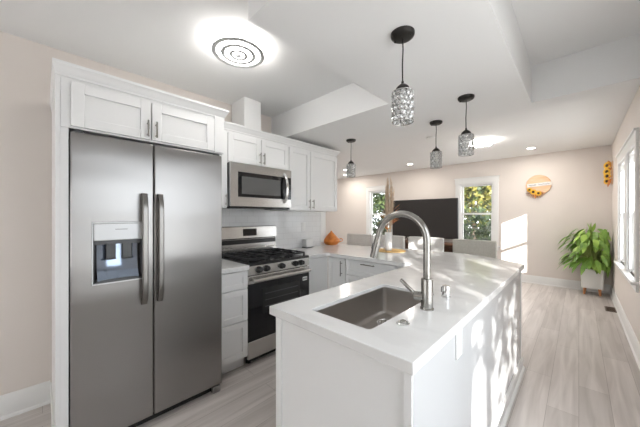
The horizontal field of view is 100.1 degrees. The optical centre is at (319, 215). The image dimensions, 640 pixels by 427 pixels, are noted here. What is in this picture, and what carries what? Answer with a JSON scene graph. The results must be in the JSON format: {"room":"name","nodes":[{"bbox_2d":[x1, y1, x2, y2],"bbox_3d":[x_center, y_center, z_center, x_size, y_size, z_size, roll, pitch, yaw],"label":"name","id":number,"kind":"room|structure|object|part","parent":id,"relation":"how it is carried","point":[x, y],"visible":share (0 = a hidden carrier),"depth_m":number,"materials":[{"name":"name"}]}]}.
{"room":"kitchen","nodes":[
{"label":"kitchen","id":0,"kind":"room"},
{"bbox_2d":[0,31,324,395],"bbox_3d":[-1.901,0.060,2.093,0.128,2.580,5.570,0,0,44],"label":"wall","id":1,"kind":"structure","parent":0,"point":[25,110],"depth_m":1.88,"materials":[{"name":"beige paint"}]},
{"bbox_2d":[0,380,49,420],"bbox_3d":[-2.869,1.272,0.991,0.028,0.155,2.640,0,0,44],"label":"baseboard","id":2,"kind":"structure","parent":1,"relation":"attached to","point":[12,404],"depth_m":1.85,"materials":[{"name":"white paint"}]},
{"bbox_2d":[220,129,227,207],"bbox_3d":[-1.075,-0.445,2.564,0.419,0.740,0.228,0,0,44],"label":"upper cabinet","id":3,"kind":"object","parent":1,"relation":"attached to","point":[224,155],"visible":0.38,"depth_m":2.50,"materials":[{"name":"white paint"}]},
{"bbox_2d":[227,130,288,169],"bbox_3d":[-0.736,-0.663,2.915,0.419,0.303,0.742,0,0,44],"label":"upper cabinet","id":4,"kind":"object","parent":1,"relation":"attached to","point":[241,148],"visible":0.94,"depth_m":2.75,"materials":[{"name":"white paint"}]},
{"bbox_3d":[-0.746,-0.656,2.667,0.019,0.272,0.363,0,0,44],"label":"door","id":5,"kind":"part","parent":4,"relation":"part of","materials":[{"name":"white paint"}]},
{"bbox_2d":[232,97,260,137],"bbox_3d":[-0.804,-1.023,2.917,0.270,0.410,0.200,0,0,44],"label":"chase","id":6,"kind":"object","parent":4,"relation":"on","point":[246,111],"visible":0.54,"depth_m":2.82,"materials":[{"name":"paint"}]},
{"bbox_2d":[222,162,290,209],"bbox_3d":[-0.705,-0.288,2.884,0.487,0.439,0.732,0,0,44],"label":"microwave","id":7,"kind":"object","parent":4,"relation":"attached to","point":[248,186],"visible":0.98,"depth_m":2.71,"materials":[{"name":"grey metal"}]},
{"bbox_3d":[-0.373,-0.305,2.935,0.080,0.332,0.034,0,0,44],"label":"handle","id":8,"kind":"part","parent":7,"relation":"part of","materials":[{"name":"silver metal"}]},
{"bbox_3d":[-0.489,-0.656,2.933,0.019,0.272,0.363,0,0,44],"label":"door","id":9,"kind":"part","parent":4,"relation":"part of","materials":[{"name":"white paint"}]},
{"bbox_2d":[270,145,336,211],"bbox_3d":[-0.181,-0.439,3.489,0.419,0.753,0.852,0,0,44],"label":"upper cabinet","id":10,"kind":"object","parent":1,"relation":"attached to","point":[313,174],"visible":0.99,"depth_m":3.33,"materials":[{"name":"white paint"}]},
{"bbox_2d":[224,121,339,156],"bbox_3d":[-0.514,-0.850,3.159,0.400,0.068,1.862,0,0,44],"label":"crown molding","id":11,"kind":"structure","parent":10,"relation":"on","point":[229,126],"depth_m":2.93,"materials":[{"name":"white paint"}]},
{"bbox_3d":[-0.240,-0.431,3.191,0.019,0.723,0.332,0,0,44],"label":"door","id":12,"kind":"part","parent":10,"relation":"part of","materials":[{"name":"white paint"}]},
{"bbox_3d":[0.055,-0.431,3.497,0.019,0.723,0.504,0,0,44],"label":"door","id":13,"kind":"part","parent":10,"relation":"part of","materials":[{"name":"white paint"}]},
{"bbox_2d":[321,212,325,241],"bbox_3d":[-0.001,-0.270,4.066,0.142,1.320,0.108,0,0,44],"label":"trim","id":14,"kind":"structure","parent":1,"relation":"attached to","point":[323,214],"depth_m":4.02,"materials":[{"name":"white paint"}]},
{"bbox_2d":[0,0,639,178],"bbox_3d":[-0.929,-1.305,3.817,7.760,0.150,9.800,0,0,44],"label":"ceiling","id":15,"kind":"structure","parent":0,"point":[163,41],"depth_m":2.07,"materials":[{"name":"paint"}]},
{"bbox_2d":[209,28,266,67],"bbox_3d":[-0.589,-1.191,1.938,0.400,0.078,0.400,0,0,44],"label":"ceiling lamp","id":16,"kind":"object","parent":15,"relation":"attached to","point":[230,46],"visible":1,"depth_m":1.88,"materials":[{"name":"white paint"}]},
{"bbox_3d":[-0.589,-1.223,1.938,0.368,0.014,0.368,0,0,44],"label":"plate","id":17,"kind":"part","parent":16,"relation":"part of","materials":[{"name":"white paint"}]},
{"bbox_2d":[470,139,494,148],"bbox_3d":[2.673,-1.191,4.453,0.400,0.078,0.400,0,0,44],"label":"ceiling lamp","id":18,"kind":"object","parent":15,"relation":"attached to","point":[481,143],"visible":0.89,"depth_m":4.35,"materials":[{"name":"white paint"}]},
{"bbox_2d":[0,256,639,426],"bbox_3d":[-0.929,1.400,3.817,7.760,0.100,9.800,0,0,44],"label":"floor","id":19,"kind":"structure","parent":0,"point":[582,370],"depth_m":2.21,"materials":[{"name":"grey wood"}]},
{"bbox_2d":[49,57,228,426],"bbox_3d":[-1.329,0.264,2.014,0.820,2.173,0.981,0,0,44],"label":"tall cabinet","id":20,"kind":"object","parent":19,"relation":"on","point":[89,101],"visible":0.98,"depth_m":1.56,"materials":[{"name":"white paint"}]},
{"bbox_3d":[-1.702,1.280,1.704,0.715,0.140,0.006,0,0,44],"label":"moulding","id":21,"kind":"part","parent":20,"relation":"part of","materials":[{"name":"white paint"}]},
{"bbox_3d":[-1.662,0.295,1.707,0.767,2.110,0.052,0,0,44],"label":"panel","id":22,"kind":"part","parent":20,"relation":"part of","materials":[{"name":"white paint"}]},
{"bbox_3d":[-1.226,-0.612,1.595,0.019,0.242,0.376,0,0,44],"label":"door","id":23,"kind":"part","parent":20,"relation":"part of","materials":[{"name":"white paint"}]},
{"bbox_3d":[-1.335,-0.789,2.020,0.800,0.068,0.981,0,0,44],"label":"crown moulding","id":24,"kind":"part","parent":20,"relation":"part of","materials":[{"name":"white paint"}]},
{"bbox_3d":[-1.089,-0.553,1.698,0.036,0.103,0.011,0,0,44],"label":"handle","id":25,"kind":"part","parent":20,"relation":"part of","materials":[{"name":"silver metal"}]},
{"bbox_3d":[-1.056,-0.553,1.732,0.036,0.103,0.011,0,0,44],"label":"handle","id":26,"kind":"part","parent":20,"relation":"part of","materials":[{"name":"silver metal"}]},
{"bbox_3d":[-0.947,-0.612,1.883,0.019,0.242,0.411,0,0,44],"label":"door","id":27,"kind":"part","parent":20,"relation":"part of","materials":[{"name":"white paint"}]},
{"bbox_2d":[69,130,221,426],"bbox_3d":[-1.298,0.437,1.994,0.802,1.826,0.858,0,0,44],"label":"refrigerator","id":28,"kind":"object","parent":19,"relation":"on","point":[145,220],"visible":0.98,"depth_m":1.68,"materials":[{"name":"grey metal"}]},
{"bbox_3d":[-1.243,0.413,1.620,0.078,1.750,0.395,0,0,44],"label":"door","id":29,"kind":"part","parent":28,"relation":"part of","materials":[{"name":"silver metal"}]},
{"bbox_3d":[-1.223,0.093,1.625,0.063,0.099,0.236,0,0,44],"label":"control panel","id":30,"kind":"part","parent":28,"relation":"part of","materials":[{"name":"silver metal"}]},
{"bbox_3d":[-1.095,0.204,1.672,0.063,0.692,0.033,0,0,44],"label":"handle","id":31,"kind":"part","parent":28,"relation":"part of","materials":[{"name":"silver metal"}]},
{"bbox_3d":[-1.034,0.204,1.736,0.063,0.692,0.033,0,0,44],"label":"handle","id":32,"kind":"part","parent":28,"relation":"part of","materials":[{"name":"silver metal"}]},
{"bbox_3d":[-0.943,0.413,1.930,0.078,1.750,0.458,0,0,44],"label":"door","id":33,"kind":"part","parent":28,"relation":"part of","materials":[{"name":"silver metal"}]},
{"bbox_2d":[222,270,247,373],"bbox_3d":[-0.970,0.913,2.500,0.659,0.874,0.282,0,0,44],"label":"base cabinet","id":34,"kind":"object","parent":19,"relation":"on","point":[235,284],"visible":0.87,"depth_m":2.29,"materials":[{"name":"white paint"}]},
{"bbox_3d":[-0.739,1.077,2.279,0.019,0.310,0.270,0,0,44],"label":"drawer","id":35,"kind":"part","parent":34,"relation":"part of","materials":[{"name":"white paint"}]},
{"bbox_3d":[-0.739,0.777,2.279,0.019,0.270,0.270,0,0,44],"label":"drawer","id":36,"kind":"part","parent":34,"relation":"part of","materials":[{"name":"white paint"}]},
{"bbox_3d":[-0.739,0.558,2.279,0.019,0.148,0.270,0,0,44],"label":"drawer","id":37,"kind":"part","parent":34,"relation":"part of","materials":[{"name":"white paint"}]},
{"bbox_2d":[222,259,248,273],"bbox_3d":[-0.963,0.455,2.496,0.677,0.040,0.284,0,0,44],"label":"countertop","id":38,"kind":"structure","parent":34,"relation":"on","point":[228,266],"depth_m":2.31,"materials":[{"name":"white stone"}]},
{"bbox_2d":[222,225,310,362],"bbox_3d":[-0.582,0.732,2.853,0.694,1.236,0.752,0,0,44],"label":"gas range","id":39,"kind":"object","parent":19,"relation":"on","point":[275,275],"visible":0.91,"depth_m":2.64,"materials":[{"name":"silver metal"}]},
{"bbox_3d":[-0.547,0.493,2.454,0.050,0.060,0.060,0,0,44],"label":"knob","id":40,"kind":"part","parent":39,"relation":"part of","materials":[{"name":"black plastic"}]},
{"bbox_3d":[-0.420,1.313,2.696,0.010,0.050,0.732,0,0,44],"label":"kick plate","id":41,"kind":"part","parent":39,"relation":"part of","materials":[{"name":"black metal"}]},
{"bbox_3d":[-0.390,1.210,2.667,0.031,0.156,0.748,0,0,44],"label":"drawer","id":42,"kind":"part","parent":39,"relation":"part of","materials":[{"name":"silver metal"}]},
{"bbox_2d":[222,248,308,266],"bbox_3d":[-0.587,0.420,2.858,0.584,0.068,0.752,0,0,44],"label":"cooktop","id":43,"kind":"object","parent":39,"relation":"in","point":[253,257],"depth_m":2.75,"materials":[{"name":"black metal"}]},
{"bbox_3d":[-0.489,0.493,2.513,0.050,0.060,0.060,0,0,44],"label":"knob","id":44,"kind":"part","parent":39,"relation":"part of","materials":[{"name":"black plastic"}]},
{"bbox_3d":[-0.389,0.872,2.667,0.033,0.513,0.748,0,0,44],"label":"oven door","id":45,"kind":"part","parent":39,"relation":"part of","materials":[{"name":"black glass"}]},
{"bbox_3d":[-0.390,0.493,2.667,0.034,0.083,0.752,0,0,44],"label":"control panel","id":46,"kind":"part","parent":39,"relation":"part of","materials":[{"name":"silver metal"}]},
{"bbox_3d":[-0.355,0.578,2.634,0.061,0.036,0.692,0,0,44],"label":"handle","id":47,"kind":"part","parent":39,"relation":"part of","materials":[{"name":"silver metal"}]},
{"bbox_3d":[-0.364,0.493,2.643,0.050,0.060,0.060,0,0,44],"label":"knob","id":48,"kind":"part","parent":39,"relation":"part of","materials":[{"name":"black plastic"}]},
{"bbox_2d":[308,256,327,293],"bbox_3d":[-0.243,0.913,3.290,0.606,0.874,0.336,0,0,44],"label":"base cabinet","id":49,"kind":"object","parent":19,"relation":"on","point":[318,276],"visible":0.22,"depth_m":3.09,"materials":[{"name":"white paint"}]},
{"bbox_2d":[328,256,345,288],"bbox_3d":[0.362,0.913,3.288,0.261,0.874,0.570,0,0,44],"label":"base cabinet","id":50,"kind":"object","parent":19,"relation":"on","point":[336,266],"visible":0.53,"depth_m":3.12,"materials":[{"name":"white paint"}]},
{"bbox_2d":[347,233,372,245],"bbox_3d":[0.571,0.828,4.422,0.498,1.046,0.475,0,0,41],"label":"counter stool","id":51,"kind":"object","parent":19,"relation":"on","point":[352,238],"visible":0.23,"depth_m":4.56,"materials":[{"name":"white fabric"}]},
{"bbox_2d":[346,259,396,283],"bbox_3d":[0.683,0.913,2.978,0.626,0.874,0.570,0,0,44],"label":"base cabinet","id":52,"kind":"object","parent":19,"relation":"on","point":[356,270],"visible":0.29,"depth_m":2.86,"materials":[{"name":"white paint"}]},
{"bbox_3d":[0.516,0.797,2.806,0.617,0.280,0.019,0,0,44],"label":"drawer","id":53,"kind":"part","parent":52,"relation":"part of","materials":[{"name":"white paint"}]},
{"bbox_2d":[380,235,404,248],"bbox_3d":[0.980,0.828,4.082,0.498,1.046,0.475,0,0,42],"label":"counter stool","id":54,"kind":"object","parent":19,"relation":"on","point":[397,241],"visible":0.2,"depth_m":4.13,"materials":[{"name":"white fabric"}]},
{"bbox_2d":[276,271,524,426],"bbox_3d":[0.777,0.913,1.851,0.777,0.874,2.180,0,0,44],"label":"kitchen island","id":55,"kind":"object","parent":19,"relation":"on","point":[321,381],"visible":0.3,"depth_m":1.14,"materials":[{"name":"white paint"}]},
{"bbox_3d":[0.038,0.913,1.069,0.660,0.874,0.007,0,0,44],"label":"panel","id":56,"kind":"part","parent":55,"relation":"part of","materials":[{"name":"white paint"}]},
{"bbox_2d":[269,244,523,375],"bbox_3d":[0.276,0.447,2.627,2.548,0.055,2.638,0,0,44],"label":"island countertop","id":57,"kind":"structure","parent":55,"relation":"on","point":[474,281],"depth_m":1.35,"materials":[{"name":"white stone"}]},
{"bbox_2d":[302,238,312,247],"bbox_3d":[-0.172,0.375,3.711,0.093,0.120,0.130,0,0,44],"label":"napkin holder","id":58,"kind":"object","parent":57,"relation":"on","point":[306,243],"visible":0.97,"depth_m":3.68,"materials":[{"name":"white ceramic"}]},
{"bbox_2d":[324,231,342,244],"bbox_3d":[0.173,0.328,4.087,0.264,0.214,0.264,0,0,44],"label":"ceramic pot","id":59,"kind":"object","parent":57,"relation":"on","point":[331,238],"visible":0.88,"depth_m":4.00,"materials":[{"name":"orange ceramic"}]},
{"bbox_3d":[0.173,0.275,4.087,0.204,0.108,0.204,0,0,44],"label":"lid","id":60,"kind":"part","parent":59,"relation":"part of","materials":[{"name":"orange ceramic"}]},
{"bbox_2d":[316,287,420,328],"bbox_3d":[0.299,0.537,1.371,0.324,0.166,0.651,0,0,44],"label":"sink","id":61,"kind":"object","parent":57,"relation":"in","point":[369,310],"visible":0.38,"depth_m":1.59,"materials":[{"name":"silver metal"}]},
{"bbox_2d":[379,248,405,252],"bbox_3d":[0.875,0.431,3.353,0.384,0.008,0.384,0,0,44],"label":"placemat","id":62,"kind":"object","parent":57,"relation":"on","point":[381,249],"visible":0.74,"depth_m":3.25,"materials":[{"name":"wicker"}]},
{"bbox_2d":[385,232,391,250],"bbox_3d":[0.854,0.314,3.346,0.092,0.225,0.092,0,0,44],"label":"vase","id":63,"kind":"object","parent":62,"relation":"on","point":[388,235],"visible":0.98,"depth_m":3.31,"materials":[{"name":"white ceramic"}]},
{"bbox_2d":[378,176,398,231],"bbox_3d":[0.856,-0.053,3.354,0.297,0.900,0.220,0,0,-3],"label":"bouquet","id":64,"kind":"object","parent":63,"relation":"in","point":[387,203],"visible":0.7,"depth_m":3.33,"materials":[{"name":"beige plant"}]},
{"bbox_2d":[370,211,433,310],"bbox_3d":[0.392,0.204,1.343,0.341,0.462,0.083,0,0,44],"label":"kitchen faucet","id":65,"kind":"object","parent":57,"relation":"on","point":[425,296],"visible":1,"depth_m":1.25,"materials":[{"name":"silver metal"}]},
{"bbox_3d":[0.407,0.136,1.343,0.291,0.327,0.033,0,0,44],"label":"spout","id":66,"kind":"part","parent":65,"relation":"part of","materials":[{"name":"silver metal"}]},
{"bbox_3d":[0.425,0.344,1.283,0.085,0.083,0.020,0,0,20],"label":"lever","id":67,"kind":"part","parent":65,"relation":"part of","materials":[{"name":"silver metal"}]},
{"bbox_3d":[0.335,0.427,1.079,0.052,0.015,0.052,0,0,44],"label":"disposal button","id":68,"kind":"part","parent":57,"relation":"part of","materials":[{"name":"silver metal"}]},
{"bbox_2d":[441,285,450,297],"bbox_3d":[0.676,0.403,1.439,0.048,0.063,0.048,0,0,44],"label":"air gap","id":69,"kind":"object","parent":57,"relation":"on","point":[445,289],"visible":1,"depth_m":1.42,"materials":[{"name":"silver metal"}]},
{"bbox_2d":[456,329,461,359],"bbox_3d":[0.591,0.540,1.137,0.008,0.116,0.072,0,0,44],"label":"outlet plate","id":70,"kind":"object","parent":55,"relation":"attached to","point":[459,334],"visible":0.85,"depth_m":1.13,"materials":[{"name":"white plastic"}]},
{"bbox_3d":[1.025,0.913,1.603,0.015,0.874,2.130,0,0,44],"label":"panel","id":71,"kind":"part","parent":55,"relation":"part of","materials":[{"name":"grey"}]},
{"bbox_3d":[1.052,1.300,1.599,0.030,0.100,2.162,0,0,44],"label":"moulding","id":72,"kind":"part","parent":55,"relation":"part of","materials":[{"name":"white paint"}]},
{"bbox_3d":[1.764,0.913,2.392,0.054,0.874,0.032,0,0,44],"label":"post","id":73,"kind":"part","parent":55,"relation":"part of","materials":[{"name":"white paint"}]},
{"bbox_2d":[408,236,443,251],"bbox_3d":[1.404,0.828,3.728,0.498,1.046,0.475,0,0,44],"label":"counter stool","id":74,"kind":"object","parent":19,"relation":"on","point":[414,242],"visible":0.27,"depth_m":3.89,"materials":[{"name":"white fabric"}]},
{"bbox_2d":[405,239,452,251],"bbox_3d":[2.524,0.993,6.724,1.790,0.715,0.460,0,0,44],"label":"media console","id":75,"kind":"object","parent":19,"relation":"on","point":[448,246],"visible":0.02,"depth_m":6.48,"materials":[{"name":"brown wood"}]},
{"bbox_2d":[393,198,457,239],"bbox_3d":[2.608,0.105,6.810,1.670,1.054,0.193,0,0,44],"label":"television","id":76,"kind":"object","parent":75,"relation":"on","point":[440,216],"visible":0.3,"depth_m":6.64,"materials":[{"name":"black plastic"}]},
{"bbox_3d":[2.679,0.953,6.891,1.740,0.565,0.005,0,0,44],"label":"panel","id":77,"kind":"part","parent":75,"relation":"part of","materials":[{"name":"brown wood"}]},
{"bbox_2d":[453,239,496,258],"bbox_3d":[1.833,0.828,3.286,0.475,1.046,0.498,0,0,-43],"label":"counter stool","id":78,"kind":"object","parent":19,"relation":"on","point":[486,248],"visible":0.26,"depth_m":3.38,"materials":[{"name":"beige fabric"}]},
{"bbox_2d":[581,268,603,295],"bbox_3d":[4.717,1.131,4.647,0.284,0.442,0.284,0,0,44],"label":"planter","id":79,"kind":"object","parent":19,"relation":"on","point":[589,278],"visible":0.75,"depth_m":4.55,"materials":[{"name":"white ceramic"}]},
{"bbox_2d":[556,223,610,277],"bbox_3d":[4.532,0.591,4.638,0.699,0.960,0.648,0,0,44],"label":"potted plant","id":80,"kind":"object","parent":79,"relation":"in","point":[587,246],"visible":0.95,"depth_m":4.54,"materials":[{"name":"green plant"}]},
{"bbox_2d":[604,306,616,312],"bbox_3d":[4.197,1.347,3.871,0.110,0.006,0.280,0,0,44],"label":"floor vent","id":81,"kind":"object","parent":19,"relation":"in","point":[607,308],"visible":1,"depth_m":3.86,"materials":[{"name":"brown"}]},
{"bbox_2d":[248,0,639,150],"bbox_3d":[0.376,-1.080,2.171,3.296,0.300,2.285,0,0,44],"label":"ceiling","id":82,"kind":"structure","parent":0,"point":[457,48],"depth_m":1.77,"materials":[{"name":"paint"}]},
{"bbox_2d":[346,139,355,177],"bbox_3d":[0.379,-0.703,3.276,0.118,0.454,0.118,0,0,44],"label":"pendant light","id":83,"kind":"object","parent":82,"relation":"hanging from","point":[351,162],"visible":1,"depth_m":3.25,"materials":[{"name":"brown metal"}]},
{"bbox_3d":[0.379,-0.553,3.276,0.110,0.155,0.110,0,0,44],"label":"shade frame","id":84,"kind":"part","parent":83,"relation":"part of","materials":[{"name":"silver metal"}]},
{"bbox_2d":[391,25,414,125],"bbox_3d":[0.421,-0.703,1.366,0.118,0.454,0.118,0,0,44],"label":"pendant light","id":85,"kind":"object","parent":82,"relation":"hanging from","point":[402,34],"visible":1,"depth_m":1.35,"materials":[{"name":"glass"}]},
{"bbox_3d":[0.421,-0.553,1.366,0.110,0.155,0.110,0,0,44],"label":"shade frame","id":86,"kind":"part","parent":85,"relation":"part of","materials":[{"name":"silver metal"}]},
{"bbox_3d":[0.421,-0.583,1.366,0.042,0.095,0.041,0,0,44],"label":"bulb","id":87,"kind":"part","parent":85,"relation":"part of","materials":[{"name":"white glass"}]},
{"bbox_3d":[0.422,-0.789,1.366,0.010,0.242,0.007,0,0,21],"label":"cord","id":88,"kind":"part","parent":85,"relation":"part of","materials":[{"name":"brown metal"}]},
{"bbox_2d":[430,120,442,168],"bbox_3d":[1.148,-0.703,2.652,0.118,0.454,0.118,0,0,44],"label":"pendant light","id":89,"kind":"object","parent":82,"relation":"hanging from","point":[435,151],"visible":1,"depth_m":2.63,"materials":[{"name":"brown metal"}]},
{"bbox_3d":[1.148,-0.553,2.652,0.110,0.155,0.110,0,0,44],"label":"shade frame","id":90,"kind":"part","parent":89,"relation":"part of","materials":[{"name":"silver metal"}]},
{"bbox_2d":[458,94,474,156],"bbox_3d":[1.142,-0.703,2.095,0.118,0.454,0.118,0,0,44],"label":"pendant light","id":91,"kind":"object","parent":82,"relation":"hanging from","point":[466,98],"visible":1,"depth_m":2.07,"materials":[{"name":"glass"}]},
{"bbox_3d":[1.142,-0.553,2.095,0.110,0.155,0.110,0,0,44],"label":"shade frame","id":92,"kind":"part","parent":91,"relation":"part of","materials":[{"name":"glass"}]},
{"bbox_3d":[1.142,-0.583,2.095,0.042,0.095,0.041,0,0,44],"label":"bulb","id":93,"kind":"part","parent":91,"relation":"part of","materials":[{"name":"white"}]},
{"bbox_2d":[326,145,611,284],"bbox_3d":[2.386,0.060,7.322,7.560,2.580,0.150,0,0,44],"label":"wall","id":94,"kind":"structure","parent":0,"point":[531,229],"depth_m":5.42,"materials":[{"name":"beige paint"}]},
{"bbox_2d":[365,185,391,240],"bbox_3d":[1.763,-0.065,7.886,0.930,1.630,0.205,0,0,44],"label":"window","id":95,"kind":"structure","parent":94,"relation":"in","point":[373,189],"depth_m":8.08,"materials":[{"name":"white paint"}]},
{"bbox_3d":[1.800,-0.378,7.924,0.650,0.695,0.030,0,0,44],"label":"sash","id":96,"kind":"part","parent":95,"relation":"part of","materials":[{"name":"white paint"}]},
{"bbox_3d":[1.775,0.278,7.899,0.650,0.695,0.030,0,0,44],"label":"sash","id":97,"kind":"part","parent":95,"relation":"part of","materials":[{"name":"white paint"}]},
{"bbox_2d":[454,175,499,250],"bbox_3d":[3.583,-0.065,6.129,0.930,1.630,0.205,0,0,44],"label":"window","id":98,"kind":"structure","parent":94,"relation":"in","point":[493,181],"depth_m":6.00,"materials":[{"name":"white paint"}]},
{"bbox_3d":[3.595,0.278,6.141,0.650,0.695,0.030,0,0,44],"label":"sash","id":99,"kind":"part","parent":98,"relation":"part of","materials":[{"name":"white paint"}]},
{"bbox_3d":[3.619,-0.378,6.166,0.650,0.695,0.030,0,0,44],"label":"sash","id":100,"kind":"part","parent":98,"relation":"part of","materials":[{"name":"white paint"}]},
{"bbox_2d":[526,175,551,198],"bbox_3d":[4.324,-0.579,5.308,0.410,0.474,0.054,0,0,44],"label":"wall sign","id":101,"kind":"object","parent":94,"relation":"attached to","point":[536,185],"visible":1,"depth_m":5.31,"materials":[{"name":"brown wood"}]},
{"bbox_2d":[522,274,610,293],"bbox_3d":[2.378,1.272,7.206,7.410,0.155,0.028,0,0,44],"label":"baseboard","id":102,"kind":"structure","parent":94,"relation":"attached to","point":[572,284],"depth_m":5.11,"materials":[{"name":"white paint"}]},
{"bbox_2d":[612,86,639,342],"bbox_3d":[1.825,0.060,1.192,0.150,2.580,9.750,0,0,44],"label":"wall","id":103,"kind":"structure","parent":0,"point":[629,299],"depth_m":3.27,"materials":[{"name":"beige paint"}]},
{"bbox_2d":[602,160,612,186],"bbox_3d":[4.850,-0.710,4.519,0.118,0.469,0.289,0,0,44],"label":"wall sign","id":104,"kind":"object","parent":103,"relation":"attached to","point":[608,164],"depth_m":4.49,"materials":[{"name":"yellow wood"}]},
{"bbox_2d":[603,172,611,178],"bbox_3d":[4.814,-0.670,4.494,0.014,0.150,0.150,0,0,3],"label":"flower","id":105,"kind":"object","parent":104,"relation":"on","point":[607,175],"depth_m":4.48,"materials":[{"name":"yellow plant"}]},
{"bbox_2d":[614,145,624,276],"bbox_3d":[3.913,-0.055,3.394,0.205,1.570,0.950,0,0,44],"label":"window","id":106,"kind":"structure","parent":103,"relation":"in","point":[620,156],"depth_m":3.66,"materials":[{"name":"white paint"}]},
{"bbox_3d":[3.867,0.680,3.439,0.075,0.100,0.950,0,0,44],"label":"sill","id":107,"kind":"part","parent":106,"relation":"part of","materials":[{"name":"white paint"}]},
{"bbox_2d":[610,285,639,369],"bbox_3d":[1.751,1.272,1.243,0.028,0.155,9.420,0,0,44],"label":"baseboard","id":108,"kind":"structure","parent":103,"relation":"attached to","point":[632,339],"depth_m":3.02,"materials":[{"name":"white paint"}]},
{"bbox_2d":[621,127,638,292],"bbox_3d":[3.330,-0.055,2.790,0.205,1.570,0.830,0,0,44],"label":"window","id":109,"kind":"structure","parent":103,"relation":"in","point":[631,144],"depth_m":3.00,"materials":[{"name":"white paint"}]},
{"bbox_3d":[3.283,0.680,2.835,0.075,0.100,0.830,0,0,44],"label":"sill","id":110,"kind":"part","parent":109,"relation":"part of","materials":[{"name":"white paint"}]},
{"label":"outside","id":111,"kind":"structure","parent":0,"visible":0},
{"bbox_3d":[5.210,1.875,5.395,80.000,0.150,75.000,0,0,44],"label":"ground","id":112,"kind":"structure","parent":111,"visible":0},
{"bbox_2d":[372,193,388,234],"bbox_3d":[2.821,-0.414,12.014,3.922,4.446,2.501,0,0,44],"label":"tree","id":113,"kind":"object","parent":112,"relation":"on","point":[379,199],"visible":0.14,"depth_m":11.51,"materials":[{"name":"green plant"}]},
{"bbox_2d":[464,185,490,238],"bbox_3d":[6.353,-0.590,11.130,4.196,4.796,2.795,0,0,44],"label":"tree","id":114,"kind":"object","parent":112,"relation":"on","point":[481,194],"visible":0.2,"depth_m":10.60,"materials":[{"name":"green plant"}]},
{"bbox_2d":[464,207,490,240],"bbox_3d":[4.971,0.817,8.862,3.191,2.248,2.034,0,0,44],"label":"shrub","id":115,"kind":"object","parent":112,"relation":"on","point":[479,234],"visible":0.12,"depth_m":8.67,"materials":[{"name":"green plant"}]},
{"bbox_2d":[464,186,490,235],"bbox_3d":[9.268,-1.488,15.357,10.433,6.699,4.687,0,0,44],"label":"tree","id":116,"kind":"object","parent":112,"relation":"on","point":[479,186],"visible":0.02,"depth_m":14.66,"materials":[{"name":"green plant"}]}
]}

